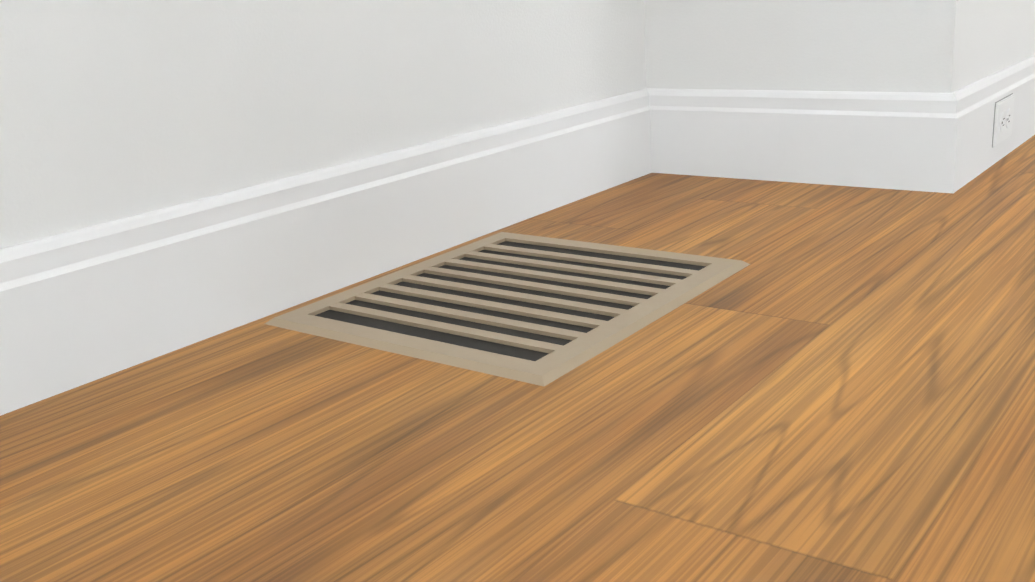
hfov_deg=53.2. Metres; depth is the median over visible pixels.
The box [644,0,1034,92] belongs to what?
wall
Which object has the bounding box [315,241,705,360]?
vent opening
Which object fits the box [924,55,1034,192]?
baseboard
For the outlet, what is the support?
attached to the baseboard at (960, 122)
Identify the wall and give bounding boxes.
[0,0,645,248]
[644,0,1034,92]
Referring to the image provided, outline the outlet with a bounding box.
[992,93,1014,147]
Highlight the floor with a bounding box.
[0,135,1034,581]
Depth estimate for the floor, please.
0.83 m
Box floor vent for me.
[265,232,749,385]
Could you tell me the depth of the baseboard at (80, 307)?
1.17 m
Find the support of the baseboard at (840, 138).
attached to the wall at (935, 46)
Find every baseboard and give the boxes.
[0,88,655,415]
[656,89,927,190]
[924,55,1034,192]
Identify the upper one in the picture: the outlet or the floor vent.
the outlet
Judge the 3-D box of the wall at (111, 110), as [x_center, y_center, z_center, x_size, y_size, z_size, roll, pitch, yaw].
[-1.080,-0.677,0.110,0.180,2.070,3.984,9,21,36]

